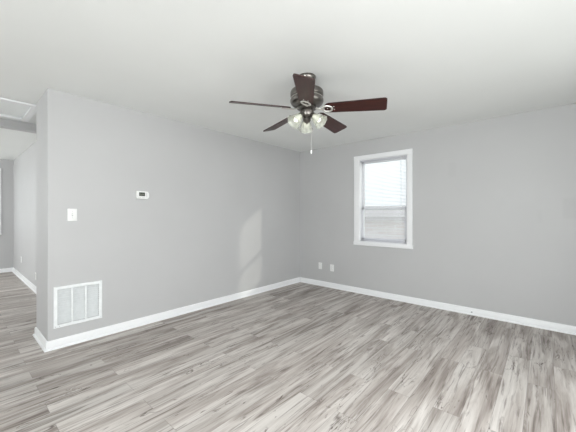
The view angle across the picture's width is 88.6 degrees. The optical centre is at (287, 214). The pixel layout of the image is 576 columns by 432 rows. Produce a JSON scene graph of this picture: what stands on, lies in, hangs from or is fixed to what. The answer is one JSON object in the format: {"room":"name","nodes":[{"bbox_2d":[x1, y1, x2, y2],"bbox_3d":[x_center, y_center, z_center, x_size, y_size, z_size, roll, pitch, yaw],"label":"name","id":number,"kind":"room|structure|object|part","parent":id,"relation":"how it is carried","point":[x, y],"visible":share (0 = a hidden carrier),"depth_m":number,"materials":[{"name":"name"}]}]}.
{"room":"empty living room","nodes":[
{"label":"empty living room","id":0,"kind":"room"},
{"bbox_2d":[0,159,13,268],"bbox_3d":[-7.398,0.034,5.150,0.120,2.467,3.825,0,0,41],"label":"wall","id":1,"kind":"structure","parent":0,"point":[7,166],"depth_m":6.48,"materials":[{"name":"grey paint"}]},
{"bbox_2d":[0,168,1,234],"bbox_3d":[-6.638,-0.281,6.003,0.144,1.449,1.153,0,0,41],"label":"window","id":2,"kind":"structure","parent":1,"relation":"in","point":[0,168],"depth_m":6.38,"materials":[{"name":"white paint"}]},
{"bbox_3d":[-6.594,-0.304,5.966,0.018,1.402,1.147,0,0,41],"label":"casing","id":3,"kind":"part","parent":2,"relation":"part of","materials":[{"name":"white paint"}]},
{"bbox_2d":[0,118,35,132],"bbox_3d":[-4.446,-1.121,2.571,0.100,0.100,3.825,0,0,41],"label":"wall header","id":4,"kind":"structure","parent":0,"point":[4,123],"depth_m":3.71,"materials":[{"name":"grey paint"}]},
{"bbox_2d":[14,142,35,285],"bbox_3d":[-4.263,0.034,5.031,5.000,2.467,0.120,0,0,41],"label":"wall","id":5,"kind":"structure","parent":0,"point":[25,163],"depth_m":5.51,"materials":[{"name":"grey paint"}]},
{"bbox_2d":[0,267,35,293],"bbox_3d":[-5.527,1.224,3.515,4.850,0.086,3.825,0,0,41],"label":"baseboard","id":6,"kind":"structure","parent":5,"relation":"attached to","point":[19,275],"depth_m":5.73,"materials":[{"name":"white paint"}]},
{"bbox_2d":[36,88,299,340],"bbox_3d":[-1.205,-0.002,4.323,0.538,2.538,3.737,0,0,41],"label":"wall","id":7,"kind":"structure","parent":0,"point":[220,216],"depth_m":3.43,"materials":[{"name":"grey paint"}]},
{"bbox_2d":[67,209,76,220],"bbox_3d":[-2.100,0.005,2.875,0.018,0.120,0.078,0,0,41],"label":"light switch","id":8,"kind":"object","parent":7,"relation":"attached to","point":[71,213],"visible":1,"depth_m":2.87,"materials":[{"name":"white plastic"}]},
{"bbox_2d":[53,280,101,328],"bbox_3d":[-2.101,0.881,2.949,0.100,0.389,0.402,0,0,41],"label":"air vent","id":9,"kind":"object","parent":7,"relation":"in","point":[73,302],"visible":1,"depth_m":2.91,"materials":[{"name":"metal"}]},
{"bbox_2d":[136,191,148,198],"bbox_3d":[-1.662,-0.220,3.369,0.029,0.090,0.143,0,0,41],"label":"thermostat","id":10,"kind":"object","parent":7,"relation":"attached to","point":[139,194],"visible":1,"depth_m":3.36,"materials":[{"name":"white plastic"}]},
{"bbox_2d":[33,277,299,352],"bbox_3d":[-1.223,1.224,4.302,0.594,0.086,3.737,0,0,41],"label":"baseboard","id":11,"kind":"structure","parent":7,"relation":"attached to","point":[46,346],"depth_m":3.36,"materials":[{"name":"white paint"}]},
{"bbox_2d":[0,272,575,431],"bbox_3d":[-2.504,1.327,3.138,10.140,0.120,7.472,0,0,41],"label":"floor","id":12,"kind":"structure","parent":0,"point":[297,357],"depth_m":2.36,"materials":[{"name":"grey laminate"}]},
{"bbox_2d":[0,0,575,159],"bbox_3d":[-2.504,-1.246,3.138,10.140,0.150,7.472,0,0,41],"label":"ceiling","id":13,"kind":"structure","parent":0,"point":[435,63],"depth_m":2.23,"materials":[{"name":"paint"}]},
{"bbox_2d":[0,97,35,121],"bbox_3d":[-3.236,-1.175,3.121,0.758,0.041,0.833,0,0,41],"label":"attic hatch","id":14,"kind":"object","parent":13,"relation":"attached to","point":[7,106],"visible":0.83,"depth_m":3.33,"materials":[{"name":"white paint"}]},
{"bbox_3d":[-3.236,-1.189,3.121,0.642,0.012,0.717,0,0,41],"label":"hatch panel","id":15,"kind":"part","parent":14,"relation":"part of","materials":[{"name":"paint"}]},
{"bbox_2d":[229,72,386,153],"bbox_3d":[0.172,-0.838,2.542,1.253,0.667,1.238,0,0,41],"label":"ceiling fan","id":16,"kind":"object","parent":13,"relation":"hanging from","point":[306,97],"visible":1,"depth_m":2.42,"materials":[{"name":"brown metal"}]},
{"bbox_3d":[-0.218,-0.884,2.383,0.498,0.009,0.149,-1,17,-19],"label":"blade","id":17,"kind":"part","parent":16,"relation":"part of","materials":[{"name":"brown wood"}]},
{"bbox_3d":[-0.062,-0.876,2.840,0.149,0.009,0.498,-20,9,-33],"label":"blade","id":18,"kind":"part","parent":16,"relation":"part of","materials":[{"name":"brown wood"}]},
{"bbox_3d":[0.058,-0.780,2.454,0.125,0.135,0.135,0,0,41],"label":"lamp shade","id":19,"kind":"part","parent":16,"relation":"part of","materials":[{"name":"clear glass"}]},
{"bbox_3d":[0.123,-0.880,2.113,0.149,0.009,0.498,17,4,5],"label":"blade","id":20,"kind":"part","parent":16,"relation":"part of","materials":[{"name":"brown wood"}]},
{"bbox_3d":[0.158,-0.780,2.633,0.127,0.135,0.129,0,0,41],"label":"lamp shade","id":21,"kind":"part","parent":16,"relation":"part of","materials":[{"name":"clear glass"}]},
{"bbox_3d":[0.268,-0.780,2.452,0.118,0.135,0.134,0,0,-28],"label":"lamp shade","id":22,"kind":"part","parent":16,"relation":"part of","materials":[{"name":"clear glass"}]},
{"bbox_3d":[0.397,-0.876,2.831,0.149,0.009,0.498,-21,-15,34],"label":"blade","id":23,"kind":"part","parent":16,"relation":"part of","materials":[{"name":"brown wood"}]},
{"bbox_3d":[0.542,-0.879,2.393,0.498,0.009,0.149,2,-16,17],"label":"blade","id":24,"kind":"part","parent":16,"relation":"part of","materials":[{"name":"brown wood"}]},
{"bbox_2d":[300,103,575,325],"bbox_3d":[1.773,-0.002,4.282,5.202,2.538,0.120,0,0,41],"label":"wall","id":25,"kind":"structure","parent":0,"point":[494,199],"depth_m":3.72,"materials":[{"name":"grey paint"}]},
{"bbox_2d":[353,149,412,248],"bbox_3d":[1.460,-0.221,4.540,0.930,1.431,0.144,0,0,41],"label":"window","id":26,"kind":"structure","parent":25,"relation":"in","point":[409,152],"depth_m":4.52,"materials":[{"name":"white paint"}]},
{"bbox_2d":[361,155,406,242],"bbox_3d":[1.445,-0.220,4.510,0.726,1.275,0.047,0,0,41],"label":"window blind","id":27,"kind":"object","parent":26,"relation":"attached to","point":[403,156],"visible":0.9,"depth_m":4.49,"materials":[{"name":"white plastic"}]},
{"bbox_3d":[1.449,0.411,4.515,0.726,0.014,0.026,0,0,41],"label":"rail","id":28,"kind":"part","parent":27,"relation":"part of","materials":[{"name":"white plastic"}]},
{"bbox_3d":[1.495,-0.465,4.567,0.732,0.788,0.028,0,0,41],"label":"sash","id":29,"kind":"part","parent":26,"relation":"part of","materials":[{"name":"clear glass"}]},
{"bbox_3d":[1.474,0.159,4.543,0.732,0.539,0.028,0,0,41],"label":"sash","id":30,"kind":"part","parent":26,"relation":"part of","materials":[{"name":"white paint"}]},
{"bbox_2d":[300,277,575,334],"bbox_3d":[1.905,1.224,4.069,4.482,0.086,0.028,0,0,41],"label":"baseboard","id":31,"kind":"structure","parent":25,"relation":"attached to","point":[568,329],"depth_m":3.82,"materials":[{"name":"white paint"}]},
{"label":"outside","id":32,"kind":"structure","parent":0,"visible":0},
{"bbox_3d":[-0.477,1.817,7.055,70.000,0.100,70.000,0,0,41],"label":"ground","id":33,"kind":"structure","parent":32,"visible":0},
{"bbox_2d":[365,206,405,238],"bbox_3d":[2.499,0.717,13.351,9.200,2.100,5.700,0,0,41],"label":"neighbouring house","id":34,"kind":"structure","parent":33,"relation":"on","point":[367,206],"depth_m":9.52,"materials":[{"name":"white"}]}
]}

